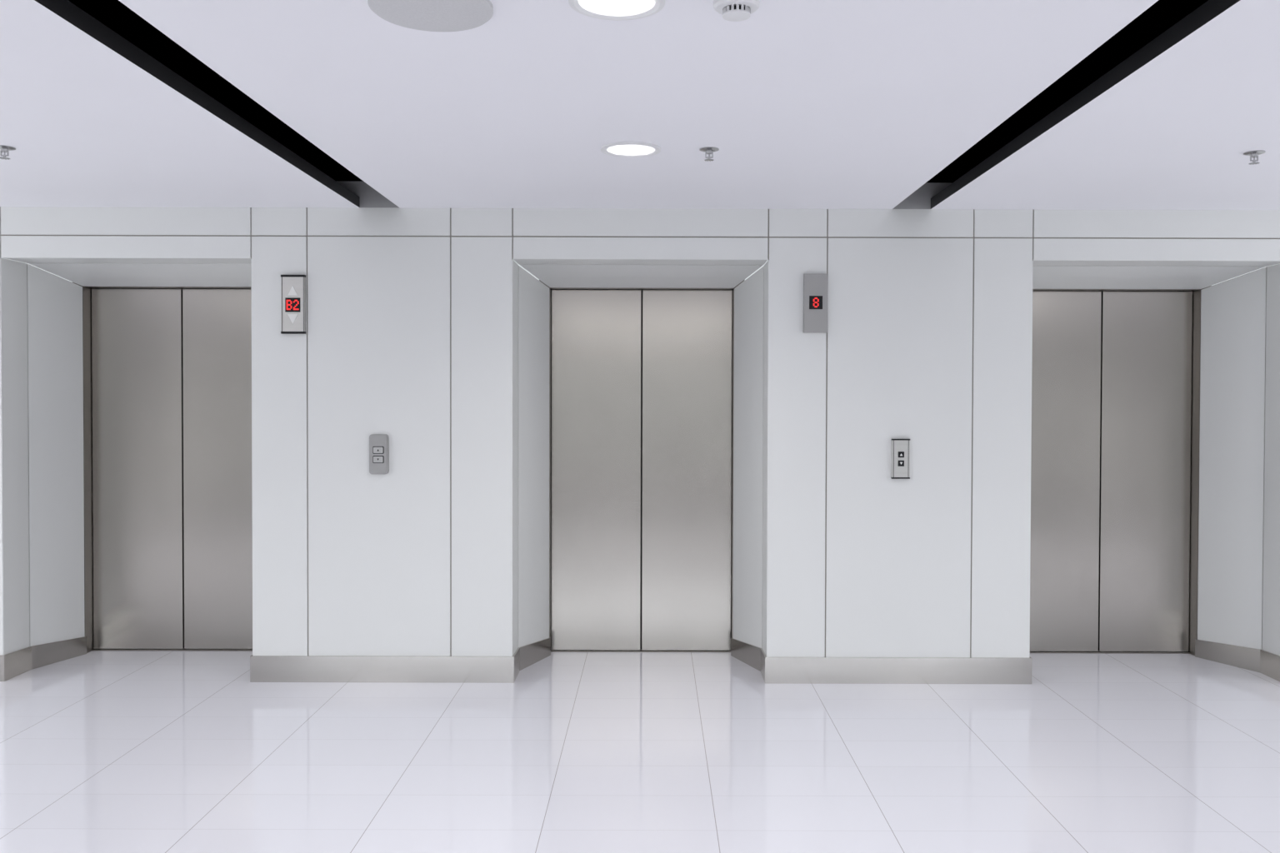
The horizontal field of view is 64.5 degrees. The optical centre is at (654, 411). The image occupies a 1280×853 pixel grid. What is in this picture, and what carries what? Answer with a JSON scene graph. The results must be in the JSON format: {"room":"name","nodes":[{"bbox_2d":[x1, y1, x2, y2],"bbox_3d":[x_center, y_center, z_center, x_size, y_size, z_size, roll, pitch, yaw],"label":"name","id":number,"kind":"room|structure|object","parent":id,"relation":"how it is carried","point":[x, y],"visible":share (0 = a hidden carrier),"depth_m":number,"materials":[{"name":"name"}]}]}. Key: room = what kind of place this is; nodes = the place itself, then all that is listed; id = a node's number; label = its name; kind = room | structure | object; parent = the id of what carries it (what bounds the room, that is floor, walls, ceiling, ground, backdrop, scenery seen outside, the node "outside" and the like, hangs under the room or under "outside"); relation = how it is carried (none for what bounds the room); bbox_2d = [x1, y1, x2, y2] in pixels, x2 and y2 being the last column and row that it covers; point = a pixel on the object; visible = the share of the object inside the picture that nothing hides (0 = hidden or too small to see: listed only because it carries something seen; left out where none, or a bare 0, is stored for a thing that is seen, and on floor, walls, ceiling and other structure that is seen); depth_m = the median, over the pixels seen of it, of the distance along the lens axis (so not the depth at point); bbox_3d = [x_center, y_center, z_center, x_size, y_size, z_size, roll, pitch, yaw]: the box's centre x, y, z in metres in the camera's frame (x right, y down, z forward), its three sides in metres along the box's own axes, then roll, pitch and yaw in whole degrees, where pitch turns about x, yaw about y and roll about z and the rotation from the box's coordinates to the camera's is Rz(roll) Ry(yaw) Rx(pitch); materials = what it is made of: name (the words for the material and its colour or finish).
{"room":"lobby","nodes":[
{"label":"lobby","id":0,"kind":"room"},
{"bbox_2d":[68,0,1208,109],"bbox_3d":[0.004,-1.494,0.587,11.200,0.030,9.220,0,1,0],"label":"ceiling","id":1,"kind":"structure","parent":0,"point":[1162,15],"depth_m":4.30,"materials":[{"name":"black"}]},
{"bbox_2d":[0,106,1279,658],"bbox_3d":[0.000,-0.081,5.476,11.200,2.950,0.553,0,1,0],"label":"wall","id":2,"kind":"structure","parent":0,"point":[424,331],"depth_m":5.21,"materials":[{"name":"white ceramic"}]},
{"bbox_2d":[91,288,184,649],"bbox_3d":[-2.977,0.333,5.851,0.515,2.079,0.030,0,1,0],"label":"leaf","id":3,"kind":"object","parent":2,"relation":"attached to","point":[137,363],"visible":1,"depth_m":5.84,"materials":[{"name":"metal"}]},
{"bbox_2d":[73,282,251,653],"bbox_3d":[-2.716,0.311,5.821,1.164,2.140,0.130,0,1,0],"label":"frame","id":4,"kind":"object","parent":2,"relation":"attached to","point":[87,291],"visible":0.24,"depth_m":5.80,"materials":[{"name":"silver metal"}]},
{"bbox_2d":[91,649,252,651],"bbox_3d":[-2.716,0.336,5.855,1.044,2.090,0.062,0,1,0],"label":"sill","id":5,"kind":"structure","parent":2,"relation":"attached to","point":[121,650],"depth_m":5.84,"materials":[{"name":"silver metal"}]},
{"bbox_2d":[182,289,252,649],"bbox_3d":[-2.454,0.334,5.851,0.515,2.079,0.030,0,1,0],"label":"leaf","id":6,"kind":"object","parent":2,"relation":"attached to","point":[217,323],"visible":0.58,"depth_m":5.84,"materials":[{"name":"metal"}]},
{"bbox_2d":[280,275,305,334],"bbox_3d":[-1.844,-0.548,5.180,0.121,0.300,0.025,0,1,0],"label":"indicator","id":7,"kind":"object","parent":2,"relation":"attached to","point":[292,287],"visible":1,"depth_m":5.17,"materials":[{"name":"silver plastic"}]},
{"bbox_2d":[369,434,389,474],"bbox_3d":[-1.411,0.219,5.191,0.097,0.206,0.027,0,1,0],"label":"panel","id":8,"kind":"object","parent":2,"relation":"attached to","point":[378,443],"visible":1,"depth_m":5.18,"materials":[{"name":"grey metal"}]},
{"bbox_2d":[550,290,641,650],"bbox_3d":[-0.334,0.340,5.851,0.515,2.079,0.030,0,1,0],"label":"leaf","id":9,"kind":"object","parent":2,"relation":"attached to","point":[596,334],"visible":1,"depth_m":5.84,"materials":[{"name":"metal"}]},
{"bbox_2d":[0,636,1279,684],"bbox_3d":[-0.004,1.326,5.492,11.200,0.135,0.559,0,1,0],"label":"baseboard","id":10,"kind":"structure","parent":2,"relation":"attached to","point":[262,668],"depth_m":5.21,"materials":[{"name":"metal"}]},
{"bbox_2d":[539,280,744,645],"bbox_3d":[-0.073,0.318,5.821,1.164,2.140,0.130,0,1,0],"label":"frame","id":11,"kind":"object","parent":2,"relation":"attached to","point":[550,288],"visible":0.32,"depth_m":5.80,"materials":[{"name":"silver metal"}]},
{"bbox_2d":[550,290,732,652],"bbox_3d":[-0.073,0.343,5.855,1.044,2.090,0.062,0,1,0],"label":"sill","id":12,"kind":"structure","parent":2,"relation":"attached to","point":[552,651],"depth_m":5.86,"materials":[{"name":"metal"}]},
{"bbox_2d":[641,290,732,650],"bbox_3d":[0.189,0.341,5.851,0.515,2.079,0.030,0,1,0],"label":"leaf","id":13,"kind":"object","parent":2,"relation":"attached to","point":[687,334],"visible":0.98,"depth_m":5.84,"materials":[{"name":"metal"}]},
{"bbox_2d":[803,274,828,332],"bbox_3d":[0.825,-0.554,5.177,0.122,0.299,0.030,0,1,0],"label":"indicator","id":14,"kind":"object","parent":2,"relation":"attached to","point":[815,286],"visible":1,"depth_m":5.17,"materials":[{"name":"grey metal"}]},
{"bbox_2d":[890,439,909,479],"bbox_3d":[1.263,0.242,5.192,0.092,0.204,0.024,0,1,0],"label":"panel","id":15,"kind":"object","parent":2,"relation":"attached to","point":[900,447],"visible":1,"depth_m":5.19,"materials":[{"name":"silver plastic"}]},
{"bbox_2d":[1030,290,1101,651],"bbox_3d":[2.310,0.347,5.851,0.515,2.079,0.030,0,1,0],"label":"leaf","id":16,"kind":"object","parent":2,"relation":"attached to","point":[1065,460],"visible":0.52,"depth_m":5.84,"materials":[{"name":"metal"}]},
{"bbox_2d":[1030,651,1189,654],"bbox_3d":[2.571,0.350,5.855,1.044,2.090,0.062,0,1,0],"label":"sill","id":17,"kind":"structure","parent":2,"relation":"attached to","point":[1076,652],"depth_m":5.84,"materials":[{"name":"silver metal"}]},
{"bbox_2d":[1032,285,1210,655],"bbox_3d":[2.571,0.325,5.821,1.164,2.140,0.130,0,1,0],"label":"frame","id":18,"kind":"object","parent":2,"relation":"attached to","point":[1196,336],"visible":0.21,"depth_m":5.80,"materials":[{"name":"silver metal"}]},
{"bbox_2d":[1098,291,1192,651],"bbox_3d":[2.833,0.348,5.851,0.515,2.079,0.030,0,1,0],"label":"leaf","id":19,"kind":"object","parent":2,"relation":"attached to","point":[1146,405],"visible":1,"depth_m":5.84,"materials":[{"name":"metal"}]},
{"bbox_2d":[0,0,1279,209],"bbox_3d":[0.003,-0.995,0.584,11.200,0.055,9.200,0,1,0],"label":"ceiling","id":20,"kind":"structure","parent":0,"point":[805,104],"depth_m":3.37,"materials":[{"name":"paint"}]},
{"bbox_2d":[0,145,15,159],"bbox_3d":[-2.522,-1.005,3.935,0.076,0.044,0.076,0,1,0],"label":"sprinkler","id":21,"kind":"object","parent":20,"relation":"attached to","point":[3,148],"visible":1,"depth_m":3.93,"materials":[{"name":"silver metal"}]},
{"bbox_2d":[367,0,493,31],"bbox_3d":[-0.546,-0.983,2.485,0.300,0.031,0.300,0,1,0],"label":"ceiling speaker","id":22,"kind":"object","parent":20,"relation":"attached to","point":[423,15],"depth_m":2.47},
{"bbox_2d":[568,0,664,20],"bbox_3d":[-0.090,-1.022,2.454,0.234,0.069,0.234,0,1,0],"label":"recessed light","id":23,"kind":"object","parent":20,"relation":"in","point":[614,10],"visible":1,"depth_m":2.53,"materials":[{"name":"white plastic"}]},
{"bbox_2d":[600,141,660,157],"bbox_3d":[-0.090,-1.046,3.934,0.234,0.069,0.234,0,1,0],"label":"recessed light","id":24,"kind":"object","parent":20,"relation":"in","point":[622,149],"visible":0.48,"depth_m":4.00,"materials":[{"name":"white plastic"}]},
{"bbox_2d":[699,146,719,161],"bbox_3d":[0.214,-0.998,3.935,0.076,0.044,0.076,0,1,0],"label":"sprinkler","id":25,"kind":"object","parent":20,"relation":"attached to","point":[707,150],"visible":1,"depth_m":3.92,"materials":[{"name":"silver metal"}]},
{"bbox_2d":[713,0,759,21],"bbox_3d":[0.200,-0.974,2.455,0.112,0.044,0.112,0,1,0],"label":"smoke detector","id":26,"kind":"object","parent":20,"relation":"attached to","point":[733,13],"visible":1,"depth_m":2.43,"materials":[{"name":"white plastic"}]},
{"bbox_2d":[1243,150,1265,164],"bbox_3d":[2.348,-0.993,3.965,0.076,0.044,0.076,0,1,0],"label":"sprinkler","id":27,"kind":"object","parent":20,"relation":"attached to","point":[1255,153],"visible":1,"depth_m":3.96,"materials":[{"name":"silver metal"}]},
{"bbox_2d":[0,650,1279,852],"bbox_3d":[-0.004,1.515,0.939,11.600,0.100,10.230,0,1,0],"label":"floor","id":28,"kind":"structure","parent":0,"point":[102,752],"depth_m":4.11,"materials":[{"name":"tile"}]}
]}

